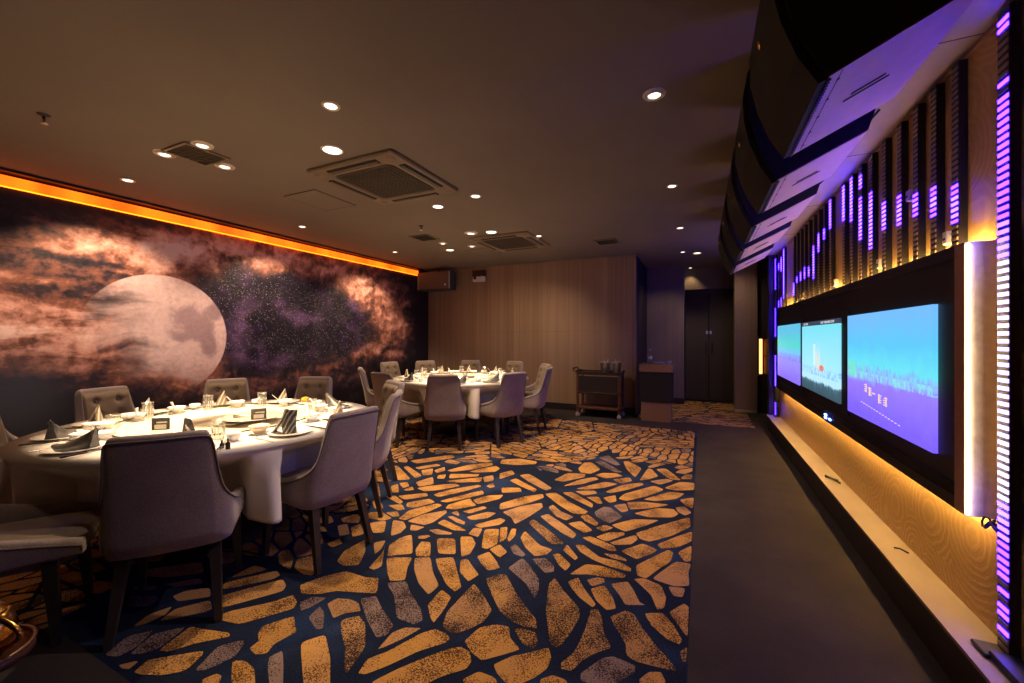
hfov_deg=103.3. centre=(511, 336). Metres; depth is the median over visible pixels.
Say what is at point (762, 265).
wall
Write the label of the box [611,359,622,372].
ice bucket
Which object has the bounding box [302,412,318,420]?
soup bowl
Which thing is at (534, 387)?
dining chair
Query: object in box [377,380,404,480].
dining chair
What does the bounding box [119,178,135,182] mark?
recessed light
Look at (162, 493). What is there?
dining chair
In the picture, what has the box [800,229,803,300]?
bar
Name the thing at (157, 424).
print
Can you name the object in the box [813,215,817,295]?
bar
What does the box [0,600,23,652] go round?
brass pot
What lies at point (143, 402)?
tumbler
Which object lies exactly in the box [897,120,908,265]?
bar
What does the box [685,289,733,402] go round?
door
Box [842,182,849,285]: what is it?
bar
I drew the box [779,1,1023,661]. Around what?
wall
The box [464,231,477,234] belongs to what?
recessed light
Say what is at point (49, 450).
dinner plate
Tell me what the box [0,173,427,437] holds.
wall
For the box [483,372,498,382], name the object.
folded napkin
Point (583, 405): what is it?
shelf
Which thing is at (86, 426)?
tea cup
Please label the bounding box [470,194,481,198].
recessed light
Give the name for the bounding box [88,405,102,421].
folded napkin
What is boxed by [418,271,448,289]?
grille
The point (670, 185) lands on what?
recessed light
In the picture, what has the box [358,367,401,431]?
dining chair
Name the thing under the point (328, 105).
recessed light
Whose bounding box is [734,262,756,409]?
wall column
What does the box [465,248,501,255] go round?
access hatch
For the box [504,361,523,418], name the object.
dining chair
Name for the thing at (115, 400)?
dining chair
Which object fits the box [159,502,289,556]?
round table
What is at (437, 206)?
recessed light
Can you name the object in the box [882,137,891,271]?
bar
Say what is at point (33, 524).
seat cushion
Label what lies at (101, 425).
soup bowl
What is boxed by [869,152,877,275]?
bar
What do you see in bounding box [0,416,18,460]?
dining chair
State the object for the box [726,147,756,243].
grille
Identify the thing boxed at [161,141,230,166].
ceiling vent
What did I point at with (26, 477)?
tablecloth
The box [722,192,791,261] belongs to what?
ceiling panel
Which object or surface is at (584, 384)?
trolley
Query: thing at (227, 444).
sauce bottle
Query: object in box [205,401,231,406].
dinner plate
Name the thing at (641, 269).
wall
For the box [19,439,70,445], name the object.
chopsticks
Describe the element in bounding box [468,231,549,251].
air conditioner
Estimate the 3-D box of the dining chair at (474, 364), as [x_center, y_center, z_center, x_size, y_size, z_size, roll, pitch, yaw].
[-0.800,0.907,7.343,0.540,0.925,0.695,0,0,3]
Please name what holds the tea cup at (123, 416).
on the tablecloth at (26, 477)
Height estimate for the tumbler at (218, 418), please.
0.119 m
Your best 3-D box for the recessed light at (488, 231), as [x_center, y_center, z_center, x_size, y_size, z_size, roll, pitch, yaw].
[-0.284,-1.427,5.540,0.168,0.007,0.168,0,0,25]
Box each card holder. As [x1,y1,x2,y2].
[151,417,169,429]
[251,408,266,419]
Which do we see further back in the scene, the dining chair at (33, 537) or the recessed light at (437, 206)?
the recessed light at (437, 206)
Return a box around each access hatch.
[284,189,354,210]
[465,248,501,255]
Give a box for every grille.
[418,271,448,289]
[718,220,735,273]
[722,192,744,261]
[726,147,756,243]
[735,68,779,213]
[749,0,831,158]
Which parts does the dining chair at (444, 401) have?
leg, leg, leg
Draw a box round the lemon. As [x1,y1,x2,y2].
[301,397,309,401]
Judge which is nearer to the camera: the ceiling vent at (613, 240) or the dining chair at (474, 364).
the ceiling vent at (613, 240)
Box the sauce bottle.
[225,438,230,448]
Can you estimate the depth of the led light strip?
1.45 m
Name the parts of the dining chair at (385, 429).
leg, leg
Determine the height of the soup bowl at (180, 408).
0.050 m
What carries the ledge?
attached to the wall at (954, 545)
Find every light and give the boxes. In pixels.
[0,167,423,275]
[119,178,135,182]
[152,149,176,157]
[190,140,213,149]
[215,163,234,169]
[320,145,343,154]
[321,101,340,110]
[432,204,443,208]
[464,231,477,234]
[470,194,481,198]
[472,270,485,281]
[485,230,496,233]
[642,87,665,101]
[666,184,677,187]
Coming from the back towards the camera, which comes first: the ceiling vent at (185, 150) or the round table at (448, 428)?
the round table at (448, 428)
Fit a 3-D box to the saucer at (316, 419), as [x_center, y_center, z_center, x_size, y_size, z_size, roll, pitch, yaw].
[-1.455,0.607,2.929,0.124,0.011,0.124,0,0,25]
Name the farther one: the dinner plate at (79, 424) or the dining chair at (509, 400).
the dining chair at (509, 400)
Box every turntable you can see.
[103,403,317,436]
[424,372,495,379]
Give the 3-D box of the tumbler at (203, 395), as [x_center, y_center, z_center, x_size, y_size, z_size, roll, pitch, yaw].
[-2.544,0.553,3.392,0.073,0.119,0.073,0,0,25]
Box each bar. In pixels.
[778,252,780,308]
[781,250,782,307]
[783,247,786,306]
[793,236,796,302]
[796,233,799,301]
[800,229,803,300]
[804,224,807,298]
[808,220,812,297]
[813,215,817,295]
[818,209,822,293]
[823,203,828,292]
[829,196,835,290]
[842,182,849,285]
[850,173,857,282]
[859,163,867,279]
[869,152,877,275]
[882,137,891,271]
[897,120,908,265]
[913,103,925,259]
[930,82,944,253]
[951,59,967,246]
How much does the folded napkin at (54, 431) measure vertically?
0.126 m
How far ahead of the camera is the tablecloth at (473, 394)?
5.29 m
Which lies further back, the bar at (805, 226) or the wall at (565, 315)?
the wall at (565, 315)
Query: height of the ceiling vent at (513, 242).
0.018 m
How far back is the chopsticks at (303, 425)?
2.69 m
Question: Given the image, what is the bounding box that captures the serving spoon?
[233,414,250,417]
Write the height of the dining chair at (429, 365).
0.925 m
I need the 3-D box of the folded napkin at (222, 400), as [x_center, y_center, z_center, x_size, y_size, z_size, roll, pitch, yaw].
[-2.568,0.542,3.584,0.085,0.126,0.073,0,0,-36]
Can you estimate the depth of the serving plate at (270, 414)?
2.88 m
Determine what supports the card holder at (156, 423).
on the turntable at (203, 422)
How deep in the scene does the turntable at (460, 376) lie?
6.23 m
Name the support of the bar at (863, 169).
attached to the wall at (954, 545)
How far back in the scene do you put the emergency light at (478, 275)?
8.29 m
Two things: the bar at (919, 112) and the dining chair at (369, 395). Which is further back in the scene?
the dining chair at (369, 395)
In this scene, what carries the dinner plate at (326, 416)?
on the tablecloth at (26, 477)
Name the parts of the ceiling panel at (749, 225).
plate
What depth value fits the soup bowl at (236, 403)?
3.48 m
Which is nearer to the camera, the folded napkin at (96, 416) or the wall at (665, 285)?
the folded napkin at (96, 416)
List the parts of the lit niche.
panel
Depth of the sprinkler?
2.60 m
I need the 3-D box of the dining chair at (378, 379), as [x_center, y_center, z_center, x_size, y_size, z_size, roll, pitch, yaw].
[-1.460,0.907,5.273,0.540,0.925,0.695,0,0,33]
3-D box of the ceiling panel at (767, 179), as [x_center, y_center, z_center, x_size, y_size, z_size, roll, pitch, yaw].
[1.590,-1.093,2.160,0.674,0.675,0.580,0,0,25]
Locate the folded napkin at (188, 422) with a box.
[182,417,194,430]
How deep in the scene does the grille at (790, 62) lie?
1.33 m
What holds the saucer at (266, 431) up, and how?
on the tablecloth at (26, 477)
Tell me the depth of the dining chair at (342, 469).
2.42 m
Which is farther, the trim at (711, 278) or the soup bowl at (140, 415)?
the trim at (711, 278)
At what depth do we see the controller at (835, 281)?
3.38 m
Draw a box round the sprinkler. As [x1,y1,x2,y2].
[36,112,51,124]
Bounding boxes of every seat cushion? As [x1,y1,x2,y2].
[0,511,98,577]
[281,465,313,502]
[403,411,423,417]
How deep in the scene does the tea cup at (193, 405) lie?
3.37 m
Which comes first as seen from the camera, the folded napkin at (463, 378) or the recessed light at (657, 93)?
the recessed light at (657, 93)
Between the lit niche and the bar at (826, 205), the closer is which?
the bar at (826, 205)
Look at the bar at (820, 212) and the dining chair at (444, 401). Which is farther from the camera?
the dining chair at (444, 401)
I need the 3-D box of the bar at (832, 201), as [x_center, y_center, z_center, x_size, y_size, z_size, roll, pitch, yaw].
[2.753,-0.713,3.482,0.036,0.965,0.055,0,0,25]
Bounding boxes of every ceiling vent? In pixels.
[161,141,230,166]
[337,164,433,197]
[409,234,439,241]
[484,237,535,248]
[593,238,618,245]
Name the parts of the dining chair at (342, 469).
leg, leg, leg, leg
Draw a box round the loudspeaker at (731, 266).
[718,220,773,273]
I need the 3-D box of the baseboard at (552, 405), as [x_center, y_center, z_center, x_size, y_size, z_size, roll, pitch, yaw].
[0.152,1.310,7.975,4.409,0.120,0.018,0,0,25]
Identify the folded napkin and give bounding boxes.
[44,419,76,440]
[51,426,100,450]
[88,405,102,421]
[139,398,151,414]
[182,417,194,430]
[216,391,227,404]
[271,408,297,433]
[277,389,287,402]
[325,393,349,407]
[334,401,342,412]
[404,373,413,380]
[459,375,465,382]
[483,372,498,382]
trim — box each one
[685,267,733,290]
[734,408,756,412]
[767,0,1023,255]
[768,255,774,414]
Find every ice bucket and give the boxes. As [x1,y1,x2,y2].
[600,360,611,371]
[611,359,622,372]
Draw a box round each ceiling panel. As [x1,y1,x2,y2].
[722,192,791,261]
[726,147,823,243]
[735,68,880,213]
[749,0,972,158]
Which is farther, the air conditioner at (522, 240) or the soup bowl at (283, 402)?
the air conditioner at (522, 240)
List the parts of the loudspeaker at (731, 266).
plate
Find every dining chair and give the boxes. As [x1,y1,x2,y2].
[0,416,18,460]
[0,502,98,647]
[74,386,134,422]
[96,430,245,652]
[202,378,250,403]
[262,406,379,574]
[294,376,332,399]
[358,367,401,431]
[370,372,426,447]
[370,389,402,517]
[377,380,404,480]
[380,361,421,415]
[415,360,436,372]
[424,374,466,451]
[459,360,480,371]
[474,372,526,447]
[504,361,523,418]
[506,367,552,435]
[510,363,551,423]
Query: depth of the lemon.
3.77 m
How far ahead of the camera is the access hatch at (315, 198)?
4.25 m
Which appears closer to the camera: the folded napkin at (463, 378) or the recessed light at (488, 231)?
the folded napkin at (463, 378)
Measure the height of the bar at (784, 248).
0.965 m
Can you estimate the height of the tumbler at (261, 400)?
0.119 m
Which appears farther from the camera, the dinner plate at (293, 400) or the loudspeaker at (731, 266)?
the loudspeaker at (731, 266)
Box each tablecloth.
[0,399,366,523]
[393,372,528,418]
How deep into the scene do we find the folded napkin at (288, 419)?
2.53 m
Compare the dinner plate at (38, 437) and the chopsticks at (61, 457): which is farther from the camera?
the dinner plate at (38, 437)
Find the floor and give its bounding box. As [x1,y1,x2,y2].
[0,399,951,682]
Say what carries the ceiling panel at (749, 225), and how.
hanging from the ceiling
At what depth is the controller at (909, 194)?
2.17 m
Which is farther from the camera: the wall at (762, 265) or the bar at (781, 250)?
the wall at (762, 265)
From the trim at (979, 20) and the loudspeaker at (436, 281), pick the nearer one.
the trim at (979, 20)
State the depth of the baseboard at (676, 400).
8.22 m
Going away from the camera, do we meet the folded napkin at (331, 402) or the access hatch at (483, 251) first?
the folded napkin at (331, 402)
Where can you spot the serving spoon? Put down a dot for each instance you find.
(234, 415)
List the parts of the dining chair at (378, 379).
leg, leg, leg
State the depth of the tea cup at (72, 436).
2.34 m
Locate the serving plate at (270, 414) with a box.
[220,411,282,421]
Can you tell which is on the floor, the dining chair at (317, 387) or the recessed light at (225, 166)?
the dining chair at (317, 387)
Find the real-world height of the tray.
0.070 m
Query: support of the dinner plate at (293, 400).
on the tablecloth at (26, 477)
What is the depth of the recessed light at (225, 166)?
3.38 m
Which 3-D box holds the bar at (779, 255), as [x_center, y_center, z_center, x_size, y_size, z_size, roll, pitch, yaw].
[3.827,-0.713,5.784,0.036,0.965,0.055,0,0,25]
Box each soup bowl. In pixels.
[91,420,115,430]
[98,429,117,440]
[125,412,146,420]
[167,405,185,412]
[229,400,244,406]
[248,423,269,433]
[277,399,291,405]
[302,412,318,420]
[312,404,327,411]
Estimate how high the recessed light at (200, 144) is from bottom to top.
0.014 m
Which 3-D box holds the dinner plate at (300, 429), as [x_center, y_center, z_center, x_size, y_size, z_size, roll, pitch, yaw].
[-1.393,0.603,2.553,0.256,0.019,0.256,0,0,25]
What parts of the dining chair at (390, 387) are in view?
leg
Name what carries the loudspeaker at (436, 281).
hanging from the ceiling
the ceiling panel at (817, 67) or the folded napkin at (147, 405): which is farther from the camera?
the folded napkin at (147, 405)
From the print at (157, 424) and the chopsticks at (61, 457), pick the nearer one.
the chopsticks at (61, 457)
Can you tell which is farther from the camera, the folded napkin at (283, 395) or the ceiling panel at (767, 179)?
the folded napkin at (283, 395)
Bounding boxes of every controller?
[833,279,838,286]
[876,258,881,268]
[906,189,912,201]
[942,231,951,244]
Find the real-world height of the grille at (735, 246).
0.663 m
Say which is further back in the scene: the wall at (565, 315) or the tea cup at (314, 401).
the wall at (565, 315)
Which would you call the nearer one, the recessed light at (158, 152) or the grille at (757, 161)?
the grille at (757, 161)
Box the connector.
[825,474,840,483]
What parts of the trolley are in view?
leg, drawer, leg, leg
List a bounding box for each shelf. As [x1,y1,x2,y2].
[576,403,623,410]
[577,391,623,395]
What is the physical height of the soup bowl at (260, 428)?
0.050 m
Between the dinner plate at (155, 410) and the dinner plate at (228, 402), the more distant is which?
the dinner plate at (228, 402)
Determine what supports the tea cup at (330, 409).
on the tablecloth at (26, 477)
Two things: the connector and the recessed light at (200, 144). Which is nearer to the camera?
the recessed light at (200, 144)
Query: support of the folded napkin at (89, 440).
on the dinner plate at (49, 450)
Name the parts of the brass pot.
lid, pot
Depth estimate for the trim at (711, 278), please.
8.41 m
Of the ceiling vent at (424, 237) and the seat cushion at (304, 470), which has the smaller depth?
the seat cushion at (304, 470)
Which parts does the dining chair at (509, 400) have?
leg, leg, leg, leg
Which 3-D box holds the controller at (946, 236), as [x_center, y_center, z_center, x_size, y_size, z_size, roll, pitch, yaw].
[1.994,-0.450,1.851,0.032,0.060,0.036,0,0,25]
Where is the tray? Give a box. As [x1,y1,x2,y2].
[575,369,624,375]
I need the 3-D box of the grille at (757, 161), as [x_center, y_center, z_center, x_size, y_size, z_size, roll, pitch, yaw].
[1.358,-1.087,2.268,0.159,0.663,0.556,0,0,25]
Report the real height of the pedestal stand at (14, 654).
0.472 m
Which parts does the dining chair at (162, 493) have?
leg, leg, leg, leg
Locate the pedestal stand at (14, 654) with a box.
[0,624,37,672]
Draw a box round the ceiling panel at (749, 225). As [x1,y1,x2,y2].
[726,147,823,243]
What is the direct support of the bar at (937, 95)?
attached to the wall at (954, 545)
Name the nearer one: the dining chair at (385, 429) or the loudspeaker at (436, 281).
the dining chair at (385, 429)
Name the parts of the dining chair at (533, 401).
leg, leg, leg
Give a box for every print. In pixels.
[154,421,166,428]
[254,411,264,418]
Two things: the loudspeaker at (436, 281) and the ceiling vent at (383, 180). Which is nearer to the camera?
the ceiling vent at (383, 180)
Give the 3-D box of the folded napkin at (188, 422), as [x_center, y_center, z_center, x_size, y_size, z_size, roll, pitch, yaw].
[-1.922,0.530,2.409,0.060,0.102,0.043,0,0,-25]
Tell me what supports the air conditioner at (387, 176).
attached to the ceiling
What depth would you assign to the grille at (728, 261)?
4.50 m
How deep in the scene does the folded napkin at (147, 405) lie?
3.16 m
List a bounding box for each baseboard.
[544,402,635,414]
[672,398,683,403]
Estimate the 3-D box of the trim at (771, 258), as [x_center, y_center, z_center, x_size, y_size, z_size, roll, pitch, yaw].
[3.922,-0.030,6.087,0.120,2.800,0.150,0,0,25]
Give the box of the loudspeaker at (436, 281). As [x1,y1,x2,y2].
[418,268,455,291]
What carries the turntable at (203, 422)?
on the tablecloth at (26, 477)
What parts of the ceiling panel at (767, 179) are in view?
plate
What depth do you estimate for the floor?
2.26 m
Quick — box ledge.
[766,414,1011,682]
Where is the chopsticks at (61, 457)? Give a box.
[59,449,100,458]
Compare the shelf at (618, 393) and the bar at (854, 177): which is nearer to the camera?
the bar at (854, 177)
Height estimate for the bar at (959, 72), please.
0.965 m
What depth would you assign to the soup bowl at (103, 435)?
2.36 m
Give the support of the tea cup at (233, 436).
on the tablecloth at (26, 477)
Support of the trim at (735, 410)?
attached to the wall column
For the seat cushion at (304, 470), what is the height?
0.128 m
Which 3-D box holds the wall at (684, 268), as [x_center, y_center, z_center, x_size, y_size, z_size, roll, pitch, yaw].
[3.623,-0.030,8.638,0.120,2.800,0.680,0,0,25]
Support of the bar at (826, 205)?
attached to the wall at (954, 545)
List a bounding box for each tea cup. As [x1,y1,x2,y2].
[68,432,87,440]
[82,422,93,429]
[120,413,127,419]
[189,403,200,409]
[226,431,240,441]
[313,400,321,404]
[328,406,335,412]
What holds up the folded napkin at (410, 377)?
on the dinner plate
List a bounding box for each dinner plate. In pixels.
[29,430,90,440]
[39,441,105,453]
[70,418,122,426]
[130,409,168,415]
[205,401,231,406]
[267,426,312,436]
[268,399,298,402]
[321,413,333,418]
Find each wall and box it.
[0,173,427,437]
[428,254,636,413]
[637,257,646,412]
[647,266,683,397]
[684,268,684,401]
[757,256,767,413]
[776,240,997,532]
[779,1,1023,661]
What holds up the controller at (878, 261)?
attached to the wall at (954, 545)
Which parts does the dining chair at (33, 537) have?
leg, leg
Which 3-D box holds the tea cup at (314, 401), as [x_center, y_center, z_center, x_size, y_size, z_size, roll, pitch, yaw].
[-1.710,0.588,3.557,0.078,0.048,0.078,0,0,25]
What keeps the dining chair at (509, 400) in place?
on the floor
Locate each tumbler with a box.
[141,402,153,417]
[203,395,212,409]
[211,418,225,439]
[257,392,266,405]
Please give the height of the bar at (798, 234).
0.965 m
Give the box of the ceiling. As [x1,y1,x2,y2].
[0,0,759,271]
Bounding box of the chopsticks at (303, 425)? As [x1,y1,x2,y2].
[303,425,324,428]
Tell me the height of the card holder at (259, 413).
0.085 m
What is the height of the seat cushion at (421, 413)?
0.128 m
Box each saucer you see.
[247,430,269,434]
[301,418,319,421]
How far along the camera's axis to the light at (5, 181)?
4.50 m
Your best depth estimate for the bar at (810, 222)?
4.15 m
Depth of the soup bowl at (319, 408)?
3.27 m
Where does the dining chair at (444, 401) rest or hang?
on the floor
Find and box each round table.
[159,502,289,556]
[433,415,488,434]
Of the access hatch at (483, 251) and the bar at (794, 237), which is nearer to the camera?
the bar at (794, 237)
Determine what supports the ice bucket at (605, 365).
on the trolley
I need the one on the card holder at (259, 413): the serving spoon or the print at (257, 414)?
the print at (257, 414)
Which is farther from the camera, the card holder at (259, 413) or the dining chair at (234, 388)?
the dining chair at (234, 388)
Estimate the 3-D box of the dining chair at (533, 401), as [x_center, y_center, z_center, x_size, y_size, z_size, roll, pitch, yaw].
[0.239,0.907,5.859,0.695,0.925,0.540,0,0,17]
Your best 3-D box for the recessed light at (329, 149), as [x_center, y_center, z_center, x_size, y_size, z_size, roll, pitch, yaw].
[-1.377,-1.427,3.103,0.168,0.007,0.168,0,0,25]
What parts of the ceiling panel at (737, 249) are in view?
plate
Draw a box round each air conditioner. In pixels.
[307,148,457,204]
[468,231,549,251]
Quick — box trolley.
[572,367,624,419]
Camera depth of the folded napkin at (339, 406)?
3.04 m
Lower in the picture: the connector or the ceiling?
the connector
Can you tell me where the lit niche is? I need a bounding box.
[757,336,767,376]
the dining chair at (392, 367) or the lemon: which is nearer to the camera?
the lemon

